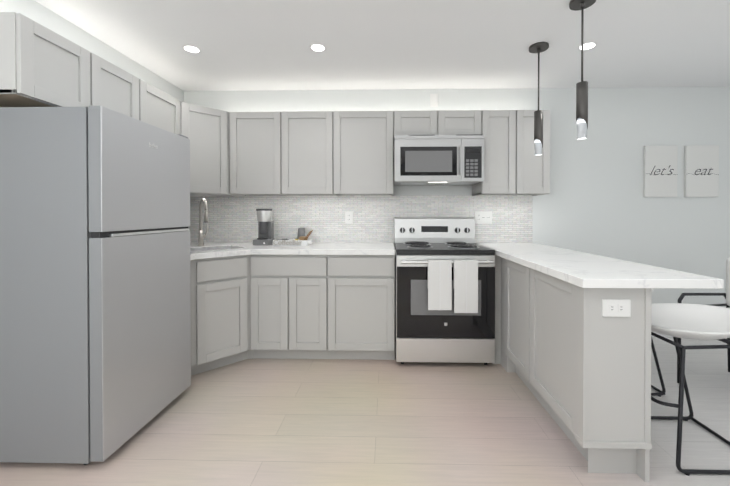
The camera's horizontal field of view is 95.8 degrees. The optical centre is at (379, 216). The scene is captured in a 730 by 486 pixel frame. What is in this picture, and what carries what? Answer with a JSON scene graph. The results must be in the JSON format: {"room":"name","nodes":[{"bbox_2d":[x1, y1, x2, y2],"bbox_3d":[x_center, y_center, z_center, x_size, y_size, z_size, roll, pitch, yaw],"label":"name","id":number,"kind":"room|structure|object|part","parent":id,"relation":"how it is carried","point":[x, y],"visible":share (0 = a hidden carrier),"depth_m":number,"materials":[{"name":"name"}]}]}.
{"room":"kitchen","nodes":[
{"label":"kitchen","id":0,"kind":"room"},
{"bbox_2d":[0,0,183,101],"bbox_3d":[-2.051,-0.019,0.468,0.120,2.400,5.600,0,0,1],"label":"wall","id":1,"kind":"structure","parent":0,"point":[37,12],"depth_m":2.19,"materials":[{"name":"white paint"}]},
{"bbox_2d":[0,12,138,119],"bbox_3d":[-1.781,-0.737,1.839,0.356,0.364,0.722,0,0,1],"label":"upper cabinet","id":2,"kind":"object","parent":1,"relation":"attached to","point":[41,65],"visible":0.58,"depth_m":1.65,"materials":[{"name":"grey paint"}]},
{"bbox_2d":[139,79,180,133],"bbox_3d":[-1.768,-0.559,2.424,0.356,0.730,0.443,0,0,1],"label":"upper cabinet","id":3,"kind":"object","parent":1,"relation":"attached to","point":[158,108],"visible":0.21,"depth_m":2.39,"materials":[{"name":"grey paint"}]},
{"bbox_2d":[0,337,729,485],"bbox_3d":[1.131,1.232,0.408,6.485,0.100,5.840,0,0,1],"label":"floor","id":4,"kind":"structure","parent":0,"point":[302,422],"depth_m":1.78,"materials":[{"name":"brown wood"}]},
{"bbox_2d":[0,106,190,464],"bbox_3d":[-1.600,0.325,1.857,0.682,1.692,0.683,0,0,1],"label":"refrigerator","id":5,"kind":"object","parent":4,"relation":"on","point":[95,319],"visible":1,"depth_m":1.52,"materials":[{"name":"grey paint"}]},
{"bbox_2d":[190,255,253,375],"bbox_3d":[-1.481,0.731,2.803,0.914,0.864,0.914,0,0,1],"label":"base cabinet","id":6,"kind":"object","parent":4,"relation":"on","point":[220,311],"visible":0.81,"depth_m":2.47,"materials":[{"name":"grey paint"}]},
{"bbox_2d":[190,242,395,259],"bbox_3d":[-0.904,0.374,2.718,2.071,0.230,1.053,0,0,1],"label":"countertop","id":7,"kind":"structure","parent":6,"relation":"on","point":[215,249],"depth_m":2.60,"materials":[{"name":"stone"}]},
{"bbox_2d":[197,198,207,245],"bbox_3d":[-1.510,0.049,2.836,0.149,0.417,0.166,0,0,1],"label":"pull-down faucet","id":8,"kind":"object","parent":7,"relation":"on","point":[200,239],"visible":1,"depth_m":2.86,"materials":[{"name":"silver metal"}]},
{"bbox_2d":[253,209,274,244],"bbox_3d":[-1.060,0.092,3.032,0.142,0.328,0.181,0,0,1],"label":"coffee maker","id":9,"kind":"object","parent":7,"relation":"on","point":[265,229],"visible":0.98,"depth_m":2.99,"materials":[{"name":"grey plastic"}]},
{"bbox_2d":[273,230,312,245],"bbox_3d":[-0.757,0.185,2.955,0.350,0.142,0.172,0,0,1],"label":"tray","id":10,"kind":"object","parent":7,"relation":"on","point":[303,241],"visible":1,"depth_m":2.88,"materials":[{"name":"white ceramic"}]},
{"bbox_2d":[297,228,305,238],"bbox_3d":[-0.733,0.180,3.111,0.086,0.150,0.086,0,0,1],"label":"cup stack","id":11,"kind":"object","parent":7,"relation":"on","point":[301,231],"visible":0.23,"depth_m":3.08,"materials":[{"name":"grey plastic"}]},
{"bbox_2d":[251,255,328,358],"bbox_3d":[-0.713,0.730,2.928,0.617,0.864,0.630,0,0,1],"label":"base cabinet","id":12,"kind":"object","parent":4,"relation":"on","point":[289,306],"visible":0.92,"depth_m":2.62,"materials":[{"name":"grey paint"}]},
{"bbox_2d":[328,255,394,359],"bbox_3d":[-0.136,0.730,2.915,0.538,0.864,0.630,0,0,1],"label":"base cabinet","id":13,"kind":"object","parent":4,"relation":"on","point":[361,306],"visible":0.98,"depth_m":2.61,"materials":[{"name":"grey paint"}]},
{"bbox_2d":[394,217,494,364],"bbox_3d":[0.517,0.587,2.822,0.758,1.152,0.730,0,0,1],"label":"electric range","id":14,"kind":"object","parent":4,"relation":"on","point":[444,289],"visible":1,"depth_m":2.53,"materials":[{"name":"silver metal"}]},
{"bbox_2d":[428,260,451,309],"bbox_3d":[0.454,0.512,2.477,0.175,0.372,0.038,0,0,1],"label":"towel","id":15,"kind":"object","parent":14,"relation":"hanging from","point":[439,271],"depth_m":2.46,"materials":[{"name":"white fabric"}]},
{"bbox_2d":[453,260,477,312],"bbox_3d":[0.648,0.522,2.472,0.175,0.392,0.038,0,0,1],"label":"towel","id":16,"kind":"object","parent":14,"relation":"hanging from","point":[465,272],"depth_m":2.45,"materials":[{"name":"white fabric"}]},
{"bbox_2d":[492,255,500,363],"bbox_3d":[0.934,0.730,2.903,0.066,0.864,0.608,0,0,1],"label":"cabinet filler","id":17,"kind":"object","parent":4,"relation":"on","point":[497,338],"visible":0.35,"depth_m":2.60,"materials":[{"name":"grey paint"}]},
{"bbox_2d":[501,257,520,378],"bbox_3d":[1.061,0.736,2.216,0.258,0.864,0.489,0,0,1],"label":"base cabinet","id":18,"kind":"object","parent":4,"relation":"on","point":[510,271],"depth_m":2.38,"materials":[{"name":"grey paint"}]},
{"bbox_2d":[476,243,723,288],"bbox_3d":[1.191,0.282,2.306,0.608,0.040,1.783,0,0,1],"label":"countertop","id":19,"kind":"structure","parent":18,"relation":"on","point":[581,269],"depth_m":1.67,"materials":[{"name":"stone"}]},
{"bbox_2d":[521,265,651,481],"bbox_3d":[1.044,0.739,1.777,0.273,0.864,0.646,0,0,1],"label":"base cabinet","id":20,"kind":"object","parent":4,"relation":"on","point":[575,361],"depth_m":1.46,"materials":[{"name":"grey paint"}]},
{"bbox_2d":[602,299,630,316],"bbox_3d":[1.042,0.402,1.447,0.120,0.074,0.008,0,0,1],"label":"outlet","id":21,"kind":"object","parent":20,"relation":"attached to","point":[615,308],"visible":1,"depth_m":1.45,"materials":[{"name":"white plastic"}]},
{"bbox_2d":[651,288,665,396],"bbox_3d":[1.620,0.820,2.333,0.542,0.693,0.475,0,0,1],"label":"bar stool","id":22,"kind":"object","parent":4,"relation":"on","point":[662,392],"depth_m":2.15,"materials":[{"name":"black metal"}]},
{"bbox_2d":[651,303,729,475],"bbox_3d":[1.561,0.825,1.696,0.542,0.693,0.475,0,0,1],"label":"bar stool","id":23,"kind":"object","parent":4,"relation":"on","point":[693,321],"visible":0.92,"depth_m":1.69,"materials":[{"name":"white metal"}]},
{"bbox_3d":[1.562,0.534,1.693,0.556,0.124,0.489,0,0,1],"label":"seat","id":24,"kind":"part","parent":23,"relation":"part of","materials":[{"name":"white plastic"}]},
{"bbox_2d":[677,258,729,382],"bbox_3d":[2.450,0.734,2.132,0.582,0.871,0.562,0,0,-17],"label":"chair","id":25,"kind":"object","parent":4,"relation":"on","point":[726,295],"visible":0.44,"depth_m":2.39,"materials":[{"name":"black metal"}]},
{"bbox_3d":[2.445,0.532,2.129,0.652,0.468,0.627,0,0,1],"label":"seat","id":26,"kind":"part","parent":25,"relation":"part of","materials":[{"name":"white plastic"}]},
{"bbox_2d":[35,0,729,90],"bbox_3d":[1.131,-1.268,0.388,6.485,0.100,5.840,0,0,1],"label":"ceiling","id":27,"kind":"structure","parent":0,"point":[249,45],"depth_m":2.32,"materials":[{"name":"white paint"}]},
{"bbox_2d":[182,45,200,52],"bbox_3d":[-1.378,-1.232,2.424,0.124,0.004,0.124,0,0,1],"label":"recessed light","id":28,"kind":"object","parent":27,"relation":"in","point":[192,48],"visible":1,"depth_m":2.41,"materials":[{"name":"white"}]},
{"bbox_2d":[309,43,325,51],"bbox_3d":[-0.447,-1.232,2.404,0.124,0.004,0.124,0,0,1],"label":"recessed light","id":29,"kind":"object","parent":27,"relation":"in","point":[318,47],"visible":1,"depth_m":2.40,"materials":[{"name":"white"}]},
{"bbox_2d":[529,42,548,155],"bbox_3d":[1.157,-0.841,2.392,0.132,0.785,0.132,0,0,1],"label":"pendant light","id":30,"kind":"object","parent":27,"relation":"hanging from","point":[539,47],"visible":1,"depth_m":2.37,"materials":[{"name":"brown metal"}]},
{"bbox_2d":[569,0,595,139],"bbox_3d":[1.155,-0.837,1.876,0.132,0.785,0.132,0,0,1],"label":"pendant light","id":31,"kind":"object","parent":27,"relation":"hanging from","point":[581,100],"visible":0.96,"depth_m":1.86,"materials":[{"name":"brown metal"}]},
{"bbox_2d":[577,42,597,49],"bbox_3d":[1.504,-1.231,2.381,0.124,0.004,0.124,0,0,1],"label":"recessed light","id":32,"kind":"object","parent":27,"relation":"in","point":[588,45],"visible":0.94,"depth_m":2.37,"materials":[{"name":"white"}]},
{"bbox_2d":[184,87,729,307],"bbox_3d":[1.193,-0.040,3.257,6.485,2.400,0.120,0,0,1],"label":"wall","id":33,"kind":"structure","parent":0,"point":[595,202],"depth_m":3.17,"materials":[{"name":"white paint"}]},
{"bbox_2d":[181,102,238,195],"bbox_3d":[-1.630,-0.563,2.948,0.610,0.730,0.610,0,0,1],"label":"upper cabinet","id":34,"kind":"object","parent":33,"relation":"attached to","point":[205,131],"visible":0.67,"depth_m":2.80,"materials":[{"name":"grey paint"}]},
{"bbox_2d":[230,111,336,195],"bbox_3d":[-0.862,-0.564,3.068,0.921,0.730,0.335,0,0,1],"label":"upper cabinet","id":35,"kind":"object","parent":33,"relation":"attached to","point":[281,153],"visible":0.96,"depth_m":2.91,"materials":[{"name":"grey paint"}]},
{"bbox_2d":[188,195,532,242],"bbox_3d":[-0.220,0.022,3.225,3.405,0.465,0.008,0,0,1],"label":"tile backsplash","id":36,"kind":"structure","parent":33,"relation":"attached to","point":[234,218],"depth_m":3.22,"materials":[{"name":"tile"}]},
{"bbox_2d":[345,211,352,222],"bbox_3d":[-0.296,0.008,3.217,0.072,0.118,0.008,0,0,1],"label":"outlet","id":37,"kind":"object","parent":36,"relation":"attached to","point":[348,216],"visible":1,"depth_m":3.21,"materials":[{"name":"white plastic"}]},
{"bbox_2d":[475,211,491,223],"bbox_3d":[1.009,0.008,3.188,0.165,0.118,0.010,0,0,1],"label":"outlet","id":38,"kind":"object","parent":36,"relation":"attached to","point":[483,217],"visible":1,"depth_m":3.19,"materials":[{"name":"white plastic"}]},
{"bbox_2d":[333,111,393,195],"bbox_3d":[-0.135,-0.564,3.053,0.532,0.730,0.335,0,0,1],"label":"upper cabinet","id":39,"kind":"object","parent":33,"relation":"attached to","point":[363,152],"visible":1,"depth_m":2.89,"materials":[{"name":"grey paint"}]},
{"bbox_2d":[394,110,480,134],"bbox_3d":[0.513,-0.814,3.037,0.763,0.230,0.335,0,0,1],"label":"upper cabinet","id":40,"kind":"object","parent":33,"relation":"attached to","point":[454,122],"visible":0.58,"depth_m":2.87,"materials":[{"name":"grey paint"}]},
{"bbox_2d":[394,134,483,185],"bbox_3d":[0.512,-0.497,2.980,0.756,0.398,0.453,0,0,1],"label":"microwave","id":41,"kind":"object","parent":40,"relation":"attached to","point":[438,160],"visible":1,"depth_m":2.79,"materials":[{"name":"silver metal"}]},
{"bbox_2d":[472,110,549,195],"bbox_3d":[1.191,-0.564,3.024,0.592,0.730,0.335,0,0,1],"label":"upper cabinet","id":42,"kind":"object","parent":33,"relation":"attached to","point":[514,164],"visible":0.94,"depth_m":2.86,"materials":[{"name":"grey paint"}]},
{"bbox_2d":[643,145,677,196],"bbox_3d":[2.688,-0.433,3.149,0.304,0.490,0.023,0,0,1],"label":"canvas art","id":43,"kind":"object","parent":33,"relation":"attached to","point":[660,172],"visible":1,"depth_m":3.14,"materials":[{"name":"white fabric"}]},
{"bbox_2d":[684,145,718,196],"bbox_3d":[3.073,-0.432,3.140,0.304,0.490,0.023,0,0,1],"label":"canvas art","id":44,"kind":"object","parent":33,"relation":"attached to","point":[701,172],"visible":1,"depth_m":3.13,"materials":[{"name":"white fabric"}]},
{"bbox_3d":[4.312,-0.018,0.329,0.120,2.400,5.600,0,0,1],"label":"wall","id":45,"kind":"structure","parent":0,"visible":0},
{"bbox_2d":[651,331,672,337],"bbox_3d":[2.908,1.110,3.160,2.730,0.100,0.017,0,0,1],"label":"baseboard","id":46,"kind":"structure","parent":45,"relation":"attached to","point":[665,336],"depth_m":3.15,"materials":[{"name":"white"}]}
]}

